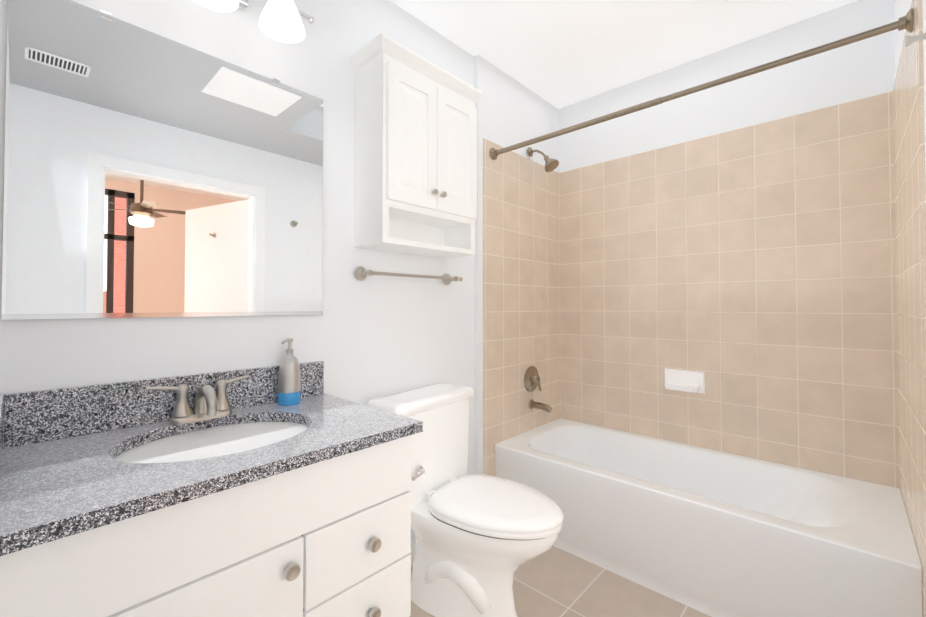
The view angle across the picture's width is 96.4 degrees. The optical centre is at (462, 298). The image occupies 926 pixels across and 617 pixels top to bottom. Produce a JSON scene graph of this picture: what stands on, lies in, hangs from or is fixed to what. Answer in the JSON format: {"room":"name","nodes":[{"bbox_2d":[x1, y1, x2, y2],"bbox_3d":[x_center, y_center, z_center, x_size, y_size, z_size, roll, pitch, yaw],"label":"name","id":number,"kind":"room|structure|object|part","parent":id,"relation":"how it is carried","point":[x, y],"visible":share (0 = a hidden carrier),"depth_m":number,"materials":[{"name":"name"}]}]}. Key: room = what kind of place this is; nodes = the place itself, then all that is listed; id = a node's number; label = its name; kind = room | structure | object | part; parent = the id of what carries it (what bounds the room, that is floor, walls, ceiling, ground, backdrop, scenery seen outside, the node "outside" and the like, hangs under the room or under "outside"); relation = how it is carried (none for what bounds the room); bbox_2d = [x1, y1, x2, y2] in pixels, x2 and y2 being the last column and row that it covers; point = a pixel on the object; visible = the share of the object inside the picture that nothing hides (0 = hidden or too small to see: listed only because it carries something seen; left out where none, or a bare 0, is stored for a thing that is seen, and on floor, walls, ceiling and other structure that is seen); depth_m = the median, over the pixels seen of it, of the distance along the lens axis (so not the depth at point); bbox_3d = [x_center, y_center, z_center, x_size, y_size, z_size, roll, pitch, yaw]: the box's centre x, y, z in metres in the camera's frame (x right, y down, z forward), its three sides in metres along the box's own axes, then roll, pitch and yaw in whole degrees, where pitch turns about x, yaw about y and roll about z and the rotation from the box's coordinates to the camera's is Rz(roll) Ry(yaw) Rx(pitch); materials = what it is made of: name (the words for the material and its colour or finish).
{"room":"bathroom","nodes":[
{"label":"bathroom","id":0,"kind":"room"},
{"bbox_2d":[0,0,558,544],"bbox_3d":[-0.267,-0.056,1.994,0.130,2.611,2.837,-1,-1,43],"label":"wall","id":1,"kind":"structure","parent":0,"point":[368,338],"depth_m":1.68,"materials":[{"name":"white paint"}]},
{"bbox_2d":[1,0,322,319],"bbox_3d":[-0.838,-0.371,1.323,0.010,0.855,0.839,-1,-1,43],"label":"mirror","id":2,"kind":"object","parent":1,"relation":"attached to","point":[147,173],"visible":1,"depth_m":1.22,"materials":[{"name":"clear glass"}]},
{"bbox_2d":[3,361,323,448],"bbox_3d":[-0.832,0.302,1.311,0.020,0.130,0.832,-1,-1,43],"label":"backsplash","id":3,"kind":"structure","parent":1,"relation":"attached to","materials":[{"name":"stone"}]},
{"bbox_2d":[193,0,247,11],"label":"sconce","id":4,"kind":"object","parent":1,"relation":"attached to","point":[216,5],"depth_m":1.28,"materials":[{"name":"white glass"}]},
{"bbox_3d":[-0.748,-0.962,1.234,0.144,0.115,0.144,-1,-1,43],"label":"lamp shade","id":5,"kind":"part","parent":4,"relation":"part of","materials":[{"name":"white glass"}]},
{"bbox_2d":[259,0,314,42],"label":"sconce","id":6,"kind":"object","parent":1,"relation":"attached to","point":[280,20],"depth_m":1.37,"materials":[{"name":"white glass"}]},
{"bbox_3d":[-0.605,-0.959,1.389,0.144,0.115,0.144,-1,-1,43],"label":"lamp shade","id":7,"kind":"part","parent":6,"relation":"part of","materials":[{"name":"white glass"}]},
{"bbox_2d":[354,267,462,284],"bbox_3d":[-0.233,-0.104,1.920,0.076,0.060,0.611,-1,-1,43],"label":"towel bar","id":8,"kind":"object","parent":1,"relation":"attached to","point":[361,273],"visible":1,"depth_m":1.82,"materials":[{"name":"silver metal"}]},
{"bbox_2d":[409,543,415,566],"bbox_3d":[-0.241,1.203,1.940,0.012,0.090,0.905,-1,-1,43],"label":"baseboard","id":9,"kind":"structure","parent":1,"relation":"attached to","point":[412,553],"depth_m":1.94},
{"bbox_2d":[350,33,481,257],"bbox_3d":[-0.182,-0.614,1.861,0.242,0.798,0.593,-1,-1,43],"label":"upper cabinet","id":10,"kind":"object","parent":1,"relation":"attached to","point":[415,153],"visible":1,"depth_m":1.73,"materials":[{"name":"white wood"}]},
{"bbox_3d":[-0.208,-0.654,1.708,0.019,0.533,0.259,-1,-1,43],"label":"door","id":11,"kind":"part","parent":10,"relation":"part of","materials":[{"name":"white wood"}]},
{"bbox_3d":[-0.030,-0.651,1.900,0.019,0.533,0.259,-1,-1,43],"label":"door","id":12,"kind":"part","parent":10,"relation":"part of","materials":[{"name":"white wood"}]},
{"bbox_2d":[483,138,559,475],"bbox_3d":[0.398,0.183,2.604,0.008,2.153,0.832,-1,-1,43],"label":"wall tile","id":13,"kind":"structure","parent":1,"relation":"attached to","point":[521,285],"depth_m":2.54,"materials":[{"name":"beige tile"}]},
{"bbox_2d":[524,366,551,412],"bbox_3d":[0.487,0.563,2.578,0.148,0.276,0.164,-1,-1,43],"label":"tub faucet","id":14,"kind":"object","parent":13,"relation":"attached to","point":[531,379],"visible":1,"depth_m":2.59,"materials":[{"name":"brown metal"}]},
{"bbox_3d":[0.487,0.669,2.576,0.148,0.064,0.060,-1,-1,43],"label":"spout","id":15,"kind":"part","parent":14,"relation":"part of","materials":[{"name":"brown metal"}]},
{"bbox_2d":[489,8,913,159],"bbox_3d":[0.770,-0.839,1.817,1.632,0.068,0.068,-1,-1,43],"label":"shower rod","id":16,"kind":"object","parent":13,"relation":"attached to","point":[905,22],"visible":1,"depth_m":1.58,"materials":[{"name":"brown metal"}]},
{"bbox_2d":[527,147,558,171],"bbox_3d":[0.502,-0.878,2.581,0.200,0.186,0.094,-1,-1,43],"label":"shower head","id":17,"kind":"object","parent":1,"relation":"attached to","point":[551,164],"visible":0.98,"depth_m":2.55},
{"bbox_2d":[410,546,710,616],"bbox_3d":[0.374,1.279,1.375,1.880,0.080,2.837,-1,-1,43],"label":"floor","id":18,"kind":"structure","parent":0,"point":[553,581],"depth_m":1.74,"materials":[{"name":"tile"}]},
{"bbox_2d":[0,361,422,616],"bbox_3d":[-0.628,0.734,1.110,0.582,1.000,0.867,-1,-1,43],"label":"bathroom vanity","id":19,"kind":"object","parent":18,"relation":"on","point":[123,499],"visible":1,"depth_m":0.96,"materials":[{"name":"white wood"}]},
{"bbox_2d":[146,375,249,424],"bbox_3d":[-0.771,0.308,1.242,0.134,0.114,0.278,-1,-1,43],"label":"faucet","id":20,"kind":"object","parent":19,"relation":"on","point":[209,403],"visible":1,"depth_m":1.23,"materials":[{"name":"silver metal"}]},
{"bbox_3d":[-0.854,0.297,1.208,0.054,0.094,0.114,-1,-1,43],"label":"handle","id":21,"kind":"part","parent":20,"relation":"part of","materials":[{"name":"silver metal"}]},
{"bbox_3d":[-0.768,0.301,1.240,0.128,0.088,0.048,-1,-1,43],"label":"spout","id":22,"kind":"part","parent":20,"relation":"part of","materials":[{"name":"silver metal"}]},
{"bbox_3d":[-0.742,0.299,1.328,0.054,0.094,0.114,-1,-1,43],"label":"handle","id":23,"kind":"part","parent":20,"relation":"part of","materials":[{"name":"silver metal"}]},
{"bbox_2d":[278,338,300,405],"bbox_3d":[-0.614,0.255,1.466,0.076,0.229,0.076,-1,-1,43],"label":"soap dispenser","id":24,"kind":"object","parent":19,"relation":"on","point":[289,383],"visible":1,"depth_m":1.44,"materials":[{"name":"silver metal"}]},
{"bbox_3d":[-0.396,0.626,0.954,0.028,0.036,0.036,-1,-1,43],"label":"knob","id":25,"kind":"part","parent":19,"relation":"part of","materials":[{"name":"silver metal"}]},
{"bbox_3d":[-0.241,0.849,1.117,0.028,0.036,0.036,-1,-1,43],"label":"knob","id":26,"kind":"part","parent":19,"relation":"part of","materials":[{"name":"silver metal"}]},
{"bbox_3d":[-0.241,0.663,1.120,0.028,0.036,0.036,-1,-1,43],"label":"knob","id":27,"kind":"part","parent":19,"relation":"part of","materials":[{"name":"silver metal"}]},
{"bbox_2d":[367,383,563,616],"bbox_3d":[0.044,0.826,1.664,0.737,0.836,0.505,-1,-1,35],"label":"toilet","id":28,"kind":"object","parent":18,"relation":"on","point":[480,539],"visible":0.88,"depth_m":1.59,"materials":[{"name":"ceramic"}]},
{"bbox_3d":[-0.173,0.681,1.613,0.035,0.034,0.082,-1,-1,35],"label":"handle","id":29,"kind":"part","parent":28,"relation":"part of","materials":[{"name":"silver metal"}]},
{"bbox_3d":[-0.168,0.433,1.818,0.222,0.045,0.505,-1,-1,35],"label":"lid","id":30,"kind":"part","parent":28,"relation":"part of","materials":[{"name":"ceramic"}]},
{"bbox_3d":[-0.172,0.649,1.817,0.203,0.385,0.478,-1,-1,35],"label":"tank","id":31,"kind":"part","parent":28,"relation":"part of","materials":[{"name":"ceramic"}]},
{"bbox_3d":[0.045,1.034,1.659,0.702,0.420,0.380,-1,-1,35],"label":"bowl","id":32,"kind":"part","parent":28,"relation":"part of","materials":[{"name":"ceramic"}]},
{"bbox_3d":[0.122,0.796,1.610,0.546,0.050,0.392,-1,-1,35],"label":"seat","id":33,"kind":"part","parent":28,"relation":"part of","materials":[{"name":"plastic"}]},
{"bbox_3d":[0.134,0.809,1.601,0.509,0.022,0.384,-1,-1,35],"label":"seat","id":34,"kind":"part","parent":28,"relation":"part of","materials":[{"name":"plastic"}]},
{"bbox_2d":[495,418,922,616],"bbox_3d":[1.025,1.034,2.059,1.630,0.432,0.735,-1,-1,43],"label":"bathtub","id":35,"kind":"object","parent":18,"relation":"on","point":[712,533],"visible":1,"depth_m":1.73,"materials":[{"name":"ceramic"}]},
{"bbox_2d":[390,0,856,108],"bbox_3d":[0.374,-1.412,1.422,1.880,0.080,2.837,-1,-1,43],"label":"ceiling","id":36,"kind":"structure","parent":0,"point":[558,54],"depth_m":2.11,"materials":[{"name":"white paint"}]},
{"bbox_2d":[559,0,894,172],"bbox_3d":[1.353,-0.050,2.357,1.750,2.611,0.100,-1,-1,43],"label":"wall","id":37,"kind":"structure","parent":0,"point":[864,68],"depth_m":2.18,"materials":[{"name":"white paint"}]},
{"bbox_2d":[559,91,899,488],"bbox_3d":[1.282,0.179,2.344,1.642,2.153,0.008,-1,-1,43],"label":"wall tile","id":38,"kind":"structure","parent":37,"relation":"attached to","point":[750,271],"depth_m":2.15,"materials":[{"name":"beige tile"}]},
{"bbox_2d":[663,368,704,393],"bbox_3d":[1.226,0.465,2.321,0.210,0.120,0.094,-1,-1,43],"label":"soap dish","id":39,"kind":"object","parent":38,"relation":"attached to","point":[685,380],"visible":1,"depth_m":2.32,"materials":[{"name":"ceramic"}]},
{"bbox_2d":[894,0,925,171],"bbox_3d":[1.026,-0.077,0.793,0.100,2.611,2.637,-1,-1,43],"label":"wall","id":40,"kind":"structure","parent":0,"point":[901,8],"depth_m":1.52,"materials":[{"name":"white paint"}]},
{"bbox_2d":[893,0,925,616],"bbox_3d":[1.583,0.164,1.467,0.008,2.153,0.869,-1,-1,43],"label":"wall tiles","id":41,"kind":"structure","parent":40,"relation":"attached to","point":[909,161],"depth_m":1.35,"materials":[{"name":"beige tile"}]},
{"bbox_2d":[905,33,925,46],"bbox_3d":[1.099,-0.628,0.995,0.053,0.048,0.048,-1,-1,43],"label":"robe hook","id":42,"kind":"object","parent":40,"relation":"attached to","point":[909,40],"visible":1,"depth_m":1.00,"materials":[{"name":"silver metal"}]}
]}

